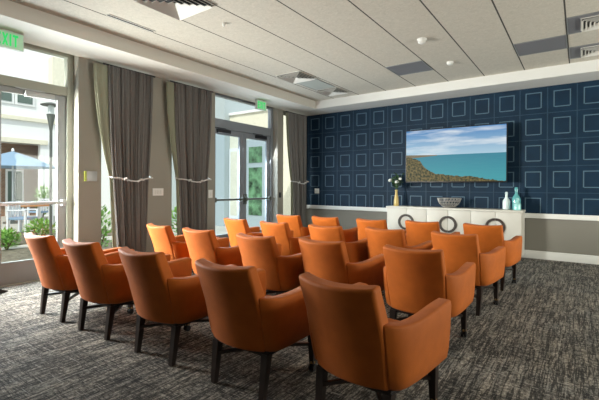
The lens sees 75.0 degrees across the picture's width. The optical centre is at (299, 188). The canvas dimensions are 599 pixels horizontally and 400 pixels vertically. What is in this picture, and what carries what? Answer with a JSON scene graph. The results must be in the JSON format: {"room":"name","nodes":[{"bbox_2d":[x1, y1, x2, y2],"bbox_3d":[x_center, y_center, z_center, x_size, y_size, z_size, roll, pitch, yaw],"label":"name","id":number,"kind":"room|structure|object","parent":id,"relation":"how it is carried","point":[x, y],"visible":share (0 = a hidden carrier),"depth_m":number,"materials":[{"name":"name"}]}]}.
{"room":"screening room","nodes":[
{"label":"screening room","id":0,"kind":"room"},
{"bbox_2d":[73,56,287,251],"bbox_3d":[-3.049,-0.392,5.577,0.250,3.200,11.100,0,0,36],"label":"wall","id":1,"kind":"structure","parent":0,"point":[86,131],"depth_m":6.24,"materials":[{"name":"beige paint"}]},
{"bbox_2d":[0,29,23,51],"bbox_3d":[-3.341,-1.710,4.468,0.056,0.205,0.310,0,0,36],"label":"exit sign","id":2,"kind":"object","parent":1,"relation":"hanging from","point":[10,40],"visible":1,"depth_m":4.48,"materials":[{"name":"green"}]},
{"bbox_2d":[0,42,73,287],"bbox_3d":[-3.729,-0.333,4.712,0.130,3.085,1.870,0,0,36],"label":"door","id":3,"kind":"structure","parent":1,"relation":"in","point":[12,273],"depth_m":5.33,"materials":[{"name":"grey metal"}]},
{"bbox_2d":[84,171,96,180],"bbox_3d":[-2.941,-0.176,5.497,0.021,0.140,0.175,0,0,36],"label":"wall control","id":4,"kind":"object","parent":1,"relation":"attached to","point":[88,175],"visible":1,"depth_m":5.49,"materials":[{"name":"grey plastic"}]},
{"bbox_2d":[153,188,162,195],"bbox_3d":[-2.310,0.053,6.383,0.014,0.120,0.200,0,0,36],"label":"wall plate","id":5,"kind":"object","parent":1,"relation":"attached to","point":[156,191],"visible":1,"depth_m":6.38,"materials":[{"name":"white plastic"}]},
{"bbox_2d":[0,0,327,115],"bbox_3d":[-2.667,-1.901,5.270,0.708,0.175,10.650,0,0,36],"label":"ceiling soffit","id":6,"kind":"structure","parent":1,"relation":"attached to","point":[38,28],"depth_m":5.44,"materials":[{"name":"grey paint"}]},
{"bbox_2d":[93,63,154,251],"bbox_3d":[-2.536,-0.349,5.788,0.162,2.877,0.960,0,0,36],"label":"curtain","id":7,"kind":"object","parent":6,"relation":"hanging from","point":[123,96],"visible":0.94,"depth_m":5.77,"materials":[{"name":"grey fabric"}]},
{"bbox_2d":[166,80,212,235],"bbox_3d":[-1.839,-0.350,6.758,0.162,2.877,0.990,0,0,36],"label":"curtain","id":8,"kind":"object","parent":6,"relation":"hanging from","point":[189,108],"visible":0.91,"depth_m":6.71,"materials":[{"name":"grey fabric"}]},
{"bbox_2d":[286,111,308,226],"bbox_3d":[-0.015,-0.354,9.296,0.162,2.877,0.880,0,0,36],"label":"curtain","id":9,"kind":"object","parent":6,"relation":"hanging from","point":[296,124],"visible":0.83,"depth_m":9.27,"materials":[{"name":"grey fabric"}]},
{"bbox_2d":[208,190,212,197],"bbox_3d":[-1.660,0.097,7.289,0.014,0.150,0.100,0,0,36],"label":"wall plate","id":10,"kind":"object","parent":1,"relation":"attached to","point":[210,192],"visible":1,"depth_m":7.28,"materials":[{"name":"white plastic"}]},
{"bbox_2d":[215,93,272,246],"bbox_3d":[-1.190,-0.339,8.244,0.130,3.085,1.880,0,0,36],"label":"door","id":11,"kind":"structure","parent":1,"relation":"in","point":[243,131],"depth_m":8.29,"materials":[{"name":"grey metal"}]},
{"bbox_2d":[255,99,265,110],"bbox_3d":[-0.791,-1.716,8.017,0.056,0.205,0.300,0,0,36],"label":"exit sign","id":12,"kind":"object","parent":1,"relation":"hanging from","point":[259,104],"visible":1,"depth_m":7.97,"materials":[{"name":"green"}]},
{"bbox_2d":[0,257,598,399],"bbox_3d":[0.763,1.300,2.840,9.658,0.120,11.100,0,0,36],"label":"floor","id":13,"kind":"structure","parent":0,"point":[540,341],"depth_m":2.88,"materials":[{"name":"carpet"}]},
{"bbox_2d":[24,232,121,322],"bbox_3d":[-2.244,0.818,3.840,0.622,0.806,0.740,0,0,34],"label":"armchair","id":14,"kind":"object","parent":13,"relation":"on","point":[53,266],"visible":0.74,"depth_m":3.57,"materials":[{"name":"orange fabric"}]},
{"bbox_2d":[62,238,170,340],"bbox_3d":[-1.637,0.823,3.432,0.622,0.806,0.740,0,0,33],"label":"armchair","id":15,"kind":"object","parent":13,"relation":"on","point":[101,278],"visible":0.73,"depth_m":3.17,"materials":[{"name":"orange fabric"}]},
{"bbox_2d":[118,246,236,366],"bbox_3d":[-0.958,0.828,2.982,0.622,0.806,0.740,0,0,34],"label":"armchair","id":16,"kind":"object","parent":13,"relation":"on","point":[164,292],"visible":0.83,"depth_m":2.72,"materials":[{"name":"orange fabric"}]},
{"bbox_2d":[147,223,219,274],"bbox_3d":[-1.449,0.817,4.757,0.622,0.806,0.740,1,0,43],"label":"armchair","id":17,"kind":"object","parent":13,"relation":"on","point":[163,238],"visible":0.35,"depth_m":4.46,"materials":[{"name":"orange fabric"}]},
{"bbox_2d":[182,227,242,274],"bbox_3d":[-0.902,0.822,4.351,0.622,0.806,0.740,0,0,37],"label":"armchair","id":18,"kind":"object","parent":13,"relation":"on","point":[205,244],"visible":0.48,"depth_m":4.07,"materials":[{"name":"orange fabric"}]},
{"bbox_2d":[224,217,262,246],"bbox_3d":[-0.711,0.816,5.692,0.622,0.806,0.740,1,0,44],"label":"armchair","id":19,"kind":"object","parent":13,"relation":"on","point":[233,226],"visible":0.36,"depth_m":5.43,"materials":[{"name":"orange fabric"}]},
{"bbox_2d":[195,258,325,399],"bbox_3d":[-0.279,0.834,2.524,0.622,0.806,0.740,0,0,35],"label":"armchair","id":20,"kind":"object","parent":13,"relation":"on","point":[241,315],"visible":0.94,"depth_m":2.27,"materials":[{"name":"orange fabric"}]},
{"bbox_2d":[236,233,303,294],"bbox_3d":[-0.243,0.827,3.865,0.622,0.806,0.740,0,0,38],"label":"armchair","id":21,"kind":"object","parent":13,"relation":"on","point":[262,252],"visible":0.56,"depth_m":3.59,"materials":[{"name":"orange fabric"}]},
{"bbox_2d":[260,221,310,255],"bbox_3d":[-0.147,0.821,5.201,0.622,0.806,0.740,1,0,40],"label":"armchair","id":22,"kind":"object","parent":13,"relation":"on","point":[282,233],"visible":0.44,"depth_m":4.90,"materials":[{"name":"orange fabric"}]},
{"bbox_2d":[276,214,309,236],"bbox_3d":[-0.010,0.815,6.493,0.622,0.806,0.740,0,0,38],"label":"armchair","id":23,"kind":"object","parent":13,"relation":"on","point":[294,221],"visible":0.29,"depth_m":6.18,"materials":[{"name":"orange fabric"}]},
{"bbox_2d":[312,216,357,241],"bbox_3d":[0.551,0.820,6.133,0.622,0.806,0.740,0,0,37],"label":"armchair","id":24,"kind":"object","parent":13,"relation":"on","point":[351,235],"visible":0.19,"depth_m":5.87,"materials":[{"name":"orange fabric"}]},
{"bbox_2d":[308,224,367,262],"bbox_3d":[0.473,0.826,4.785,0.622,0.806,0.740,0,0,39],"label":"armchair","id":25,"kind":"object","parent":13,"relation":"on","point":[357,251],"visible":0.23,"depth_m":4.52,"materials":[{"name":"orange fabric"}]},
{"bbox_2d":[298,237,384,290],"bbox_3d":[0.360,0.832,3.549,0.622,0.806,0.740,0,0,39],"label":"armchair","id":26,"kind":"object","parent":13,"relation":"on","point":[328,260],"visible":0.41,"depth_m":3.28,"materials":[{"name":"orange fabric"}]},
{"bbox_2d":[299,272,450,399],"bbox_3d":[0.372,0.839,2.106,0.622,0.806,0.740,1,0,42],"label":"armchair","id":27,"kind":"object","parent":13,"relation":"on","point":[353,338],"visible":1,"depth_m":1.86,"materials":[{"name":"orange fabric"}]},
{"bbox_2d":[356,218,406,240],"bbox_3d":[1.182,0.825,5.705,0.622,0.806,0.740,1,0,40],"label":"armchair","id":28,"kind":"object","parent":13,"relation":"on","point":[361,223],"visible":0.16,"depth_m":5.46,"materials":[{"name":"orange fabric"}]},
{"bbox_2d":[365,226,432,258],"bbox_3d":[1.110,0.830,4.494,0.622,0.806,0.740,1,0,41],"label":"armchair","id":29,"kind":"object","parent":13,"relation":"on","point":[377,238],"visible":0.3,"depth_m":4.26,"materials":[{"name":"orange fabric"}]},
{"bbox_2d":[383,244,475,336],"bbox_3d":[1.006,0.837,3.140,0.622,0.806,0.740,0,0,36],"label":"armchair","id":30,"kind":"object","parent":13,"relation":"on","point":[413,278],"visible":0.7,"depth_m":2.91,"materials":[{"name":"orange fabric"}]},
{"bbox_2d":[405,220,459,245],"bbox_3d":[1.807,0.829,5.434,0.622,0.806,0.740,0,0,39],"label":"armchair","id":31,"kind":"object","parent":13,"relation":"on","point":[417,233],"visible":0.32,"depth_m":5.20,"materials":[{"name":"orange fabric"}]},
{"bbox_2d":[386,205,525,257],"bbox_3d":[2.913,0.796,7.532,2.470,0.862,0.439,0,0,36],"label":"sideboard","id":32,"kind":"object","parent":13,"relation":"on","point":[450,220],"visible":0.6,"depth_m":7.26,"materials":[{"name":"beige paint"}]},
{"bbox_2d":[394,190,398,205],"bbox_3d":[2.022,0.190,8.153,0.110,0.335,0.110,0,0,36],"label":"vase","id":33,"kind":"object","parent":32,"relation":"on","point":[396,200],"visible":1,"depth_m":8.12,"materials":[{"name":"gold ceramic"}]},
{"bbox_2d":[388,173,403,189],"bbox_3d":[2.020,-0.157,8.159,0.354,0.365,0.384,0,0,36],"label":"bouquet","id":34,"kind":"object","parent":33,"relation":"in","point":[396,183],"visible":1,"depth_m":8.12,"materials":[{"name":"green plant"}]},
{"bbox_2d":[437,198,460,207],"bbox_3d":[2.886,0.273,7.532,0.440,0.184,0.440,0,0,36],"label":"wire bowl","id":35,"kind":"object","parent":32,"relation":"on","point":[439,199],"visible":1,"depth_m":7.42,"materials":[{"name":"silver metal"}]},
{"bbox_2d":[386,205,525,212],"bbox_3d":[2.918,0.383,7.534,2.470,0.037,0.430,0,0,36],"label":"countertop","id":36,"kind":"structure","parent":32,"relation":"on","point":[407,207],"depth_m":7.28,"materials":[{"name":"beige paint"}]},
{"bbox_2d":[502,192,509,209],"bbox_3d":[3.687,0.214,6.956,0.124,0.315,0.124,0,0,36],"label":"bottle","id":37,"kind":"object","parent":32,"relation":"on","point":[506,202],"visible":1,"depth_m":6.92,"materials":[{"name":"white ceramic"}]},
{"bbox_2d":[512,187,520,209],"bbox_3d":[3.841,0.172,6.919,0.144,0.400,0.144,0,0,36],"label":"bottle","id":38,"kind":"object","parent":32,"relation":"on","point":[516,195],"visible":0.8,"depth_m":6.89,"materials":[{"name":"teal glass"}]},
{"bbox_2d":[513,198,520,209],"bbox_3d":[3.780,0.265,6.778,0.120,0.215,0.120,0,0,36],"label":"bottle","id":39,"kind":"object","parent":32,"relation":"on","point":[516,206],"visible":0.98,"depth_m":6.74,"materials":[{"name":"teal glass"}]},
{"bbox_2d":[431,231,505,315],"bbox_3d":[1.718,0.835,4.082,0.622,0.806,0.740,1,0,42],"label":"armchair","id":40,"kind":"object","parent":13,"relation":"on","point":[459,249],"visible":0.66,"depth_m":3.82,"materials":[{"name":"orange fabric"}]},
{"bbox_2d":[463,223,521,290],"bbox_3d":[2.430,0.834,5.011,0.622,0.806,0.740,1,0,41],"label":"armchair","id":41,"kind":"object","parent":13,"relation":"on","point":[490,237],"visible":0.44,"depth_m":4.75,"materials":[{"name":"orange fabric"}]},
{"bbox_2d":[9,0,598,100],"bbox_3d":[0.779,-2.035,2.824,9.658,0.150,11.100,0,0,36],"label":"ceiling","id":42,"kind":"structure","parent":0,"point":[348,45],"depth_m":4.98,"materials":[{"name":"beige tile"}]},
{"bbox_2d":[106,14,155,32],"bbox_3d":[-2.008,-1.978,4.679,0.060,0.008,0.600,0,0,36],"label":"ceiling vent","id":43,"kind":"object","parent":42,"relation":"in","point":[108,15],"visible":1,"depth_m":4.65,"materials":[{"name":"grey metal"}]},
{"bbox_2d":[135,0,214,19],"bbox_3d":[-1.319,-1.959,4.122,0.584,0.034,0.584,0,0,36],"label":"ceiling vent","id":44,"kind":"object","parent":42,"relation":"in","point":[177,9],"visible":1,"depth_m":4.19,"materials":[{"name":"grey metal"}]},
{"bbox_2d":[276,71,315,83],"bbox_3d":[-0.063,-1.967,6.914,0.524,0.034,0.524,0,0,36],"label":"ceiling vent","id":45,"kind":"object","parent":42,"relation":"in","point":[297,76],"visible":1,"depth_m":6.89,"materials":[{"name":"grey metal"}]},
{"bbox_2d":[297,78,334,89],"bbox_3d":[0.304,-1.980,7.426,0.460,0.009,0.700,0,0,36],"label":"ceiling panel","id":46,"kind":"object","parent":42,"relation":"attached to","point":[316,84],"visible":0.9,"depth_m":7.42,"materials":[{"name":"grey"}]},
{"bbox_2d":[316,87,347,95],"bbox_3d":[0.666,-1.969,7.929,0.484,0.034,0.484,0,0,36],"label":"ceiling vent","id":47,"kind":"object","parent":42,"relation":"in","point":[332,91],"visible":1,"depth_m":7.91,"materials":[{"name":"grey metal"}]},
{"bbox_2d":[385,60,432,75],"bbox_3d":[1.803,-1.968,6.398,0.600,0.009,0.580,0,0,36],"label":"ceiling panel","id":48,"kind":"object","parent":42,"relation":"attached to","point":[417,66],"visible":1,"depth_m":6.38,"materials":[{"name":"grey"}]},
{"bbox_2d":[417,37,426,44],"bbox_3d":[1.609,-1.936,5.131,0.124,0.064,0.124,0,0,36],"label":"smoke detector","id":49,"kind":"object","parent":42,"relation":"attached to","point":[422,40],"visible":1,"depth_m":5.10,"materials":[{"name":"white plastic"}]},
{"bbox_2d":[513,34,567,56],"bbox_3d":[3.312,-1.956,5.362,0.600,0.009,0.580,0,0,36],"label":"ceiling panel","id":50,"kind":"object","parent":42,"relation":"attached to","point":[557,42],"visible":1,"depth_m":5.33,"materials":[{"name":"grey"}]},
{"bbox_2d":[566,11,598,34],"bbox_3d":[3.469,-1.952,4.535,0.600,0.009,0.580,0,0,36],"label":"ceiling panel","id":51,"kind":"object","parent":42,"relation":"attached to","point":[573,23],"visible":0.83,"depth_m":4.58,"materials":[{"name":"grey metal"}]},
{"bbox_2d":[580,15,598,31],"bbox_3d":[3.498,-1.932,4.515,0.404,0.034,0.404,0,0,36],"label":"ceiling vent","id":52,"kind":"object","parent":51,"relation":"attached to","point":[590,23],"visible":1,"depth_m":4.57,"materials":[{"name":"grey metal"}]},
{"bbox_2d":[569,42,598,58],"bbox_3d":[4.146,-1.953,5.477,0.600,0.009,0.580,0,0,36],"label":"ceiling panel","id":53,"kind":"object","parent":42,"relation":"attached to","point":[574,52],"visible":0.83,"depth_m":5.51,"materials":[{"name":"grey"}]},
{"bbox_2d":[580,45,598,57],"bbox_3d":[4.175,-1.933,5.457,0.404,0.034,0.404,0,0,36],"label":"ceiling vent","id":54,"kind":"object","parent":53,"relation":"attached to","point":[589,51],"visible":1,"depth_m":5.50,"materials":[{"name":"grey metal"}]},
{"bbox_2d":[306,208,598,255],"bbox_3d":[4.042,-0.366,7.168,9.408,3.200,0.240,0,0,36],"label":"wall","id":55,"kind":"structure","parent":0,"point":[581,237],"depth_m":6.80,"materials":[{"name":"grey paint"}]},
{"bbox_2d":[306,80,598,215],"bbox_3d":[3.887,-0.659,7.121,9.208,2.265,0.016,0,0,36],"label":"wallpaper","id":56,"kind":"structure","parent":55,"relation":"attached to","point":[352,156],"depth_m":7.46,"materials":[{"name":"blue"}]},
{"bbox_2d":[306,205,598,220],"bbox_3d":[3.873,0.476,7.115,9.208,0.085,0.045,0,0,36],"label":"trim","id":57,"kind":"structure","parent":55,"relation":"attached to","point":[527,215],"depth_m":6.91,"materials":[{"name":"white"}]},
{"bbox_2d":[405,123,507,182],"bbox_3d":[3.010,-0.649,7.582,1.860,1.057,0.272,0,0,36],"label":"television","id":58,"kind":"object","parent":55,"relation":"attached to","point":[476,153],"visible":1,"depth_m":7.40,"materials":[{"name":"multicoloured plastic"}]},
{"bbox_2d":[316,59,598,112],"bbox_3d":[3.998,-1.876,6.655,8.500,0.175,0.620,0,0,36],"label":"ceiling soffit","id":59,"kind":"structure","parent":55,"relation":"attached to","point":[583,71],"depth_m":7.06,"materials":[{"name":"white paint"}]},
{"bbox_2d":[522,250,598,264],"bbox_3d":[3.883,1.163,7.119,9.188,0.140,0.030,0,0,36],"label":"baseboard","id":60,"kind":"structure","parent":55,"relation":"attached to","point":[578,258],"depth_m":6.66,"materials":[{"name":"white"}]},
{"label":"outside","id":61,"kind":"structure","parent":0,"visible":0},
{"bbox_2d":[1,213,227,249],"bbox_3d":[-15.710,1.201,17.452,34.132,0.100,42.000,0,0,36],"label":"paving","id":62,"kind":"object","parent":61,"point":[219,230],"depth_m":12.46,"materials":[{"name":"concrete"}]},
{"bbox_2d":[6,201,38,233],"bbox_3d":[-7.462,0.783,10.535,0.515,0.880,0.580,0,0,0],"label":"patio chair","id":63,"kind":"object","parent":62,"relation":"on","point":[10,213],"visible":0.84,"depth_m":10.41,"materials":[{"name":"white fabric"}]},
{"bbox_2d":[1,148,55,223],"bbox_3d":[-9.957,-0.108,13.560,2.659,2.610,2.659,0,0,-31],"label":"patio umbrella","id":64,"kind":"object","parent":62,"relation":"on","point":[12,160],"visible":0.8,"depth_m":13.29,"materials":[{"name":"blue fabric"}]},
{"bbox_2d":[15,204,48,230],"bbox_3d":[-8.217,0.848,11.880,0.900,0.730,0.900,0,0,36],"label":"patio table","id":65,"kind":"object","parent":62,"relation":"on","point":[37,206],"visible":0.32,"depth_m":11.64,"materials":[{"name":"brown wood"}]},
{"bbox_2d":[32,184,48,217],"bbox_3d":[-10.344,0.493,15.760,0.812,1.367,0.820,0,0,36],"label":"shrub","id":66,"kind":"object","parent":62,"relation":"on","point":[41,187],"visible":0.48,"depth_m":15.66,"materials":[{"name":"green plant"}]},
{"bbox_2d":[27,198,53,223],"bbox_3d":[-8.751,0.764,13.189,0.515,0.880,0.580,0,0,14],"label":"patio chair","id":67,"kind":"object","parent":62,"relation":"on","point":[43,199],"visible":0.57,"depth_m":13.02,"materials":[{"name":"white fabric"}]},
{"bbox_2d":[0,47,110,215],"bbox_3d":[-11.418,-3.368,19.286,4.900,9.060,26.000,0,0,36],"label":"building","id":68,"kind":"structure","parent":62,"relation":"on","point":[24,122],"depth_m":16.53,"materials":[{"name":"white"}]},
{"bbox_2d":[1,229,111,262],"bbox_3d":[-4.721,1.226,9.553,6.400,0.030,7.200,0,0,36],"label":"planting bed","id":69,"kind":"object","parent":62,"relation":"on","point":[17,254],"visible":0.06,"depth_m":7.57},
{"bbox_2d":[1,227,21,249],"bbox_3d":[-5.856,0.993,7.808,0.522,0.492,0.543,0,0,36],"label":"shrub","id":70,"kind":"object","parent":69,"relation":"on","point":[7,237],"visible":0.96,"depth_m":7.79,"materials":[{"name":"green plant"}]},
{"bbox_2d":[21,217,55,235],"bbox_3d":[-6.200,0.951,9.350,0.803,0.561,0.749,0,0,36],"label":"shrub","id":71,"kind":"object","parent":69,"relation":"on","point":[41,224],"visible":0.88,"depth_m":9.30,"materials":[{"name":"green plant"}]},
{"bbox_2d":[40,102,55,234],"bbox_3d":[-5.350,-0.306,8.402,0.400,3.100,0.400,0,0,36],"label":"lamp post","id":72,"kind":"object","parent":69,"relation":"on","point":[50,116],"visible":0.73,"depth_m":8.38,"materials":[{"name":"grey metal"}]},
{"bbox_2d":[101,204,111,246],"bbox_3d":[-3.625,0.760,6.962,0.703,0.985,0.691,0,0,-5],"label":"shrub","id":73,"kind":"object","parent":69,"relation":"on","point":[105,232],"visible":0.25,"depth_m":7.02,"materials":[{"name":"green plant"}]},
{"bbox_2d":[172,206,176,235],"bbox_3d":[-2.660,0.769,8.815,0.646,0.957,0.624,0,0,36],"label":"shrub","id":74,"kind":"object","parent":69,"relation":"on","point":[175,208],"visible":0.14,"depth_m":8.74,"materials":[{"name":"green plant"}]},
{"bbox_2d":[172,97,290,228],"bbox_3d":[-1.496,-1.296,14.096,7.100,5.060,3.250,0,0,36],"label":"building wing","id":75,"kind":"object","parent":62,"relation":"on","point":[226,162],"visible":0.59,"depth_m":12.73,"materials":[{"name":"grey"}]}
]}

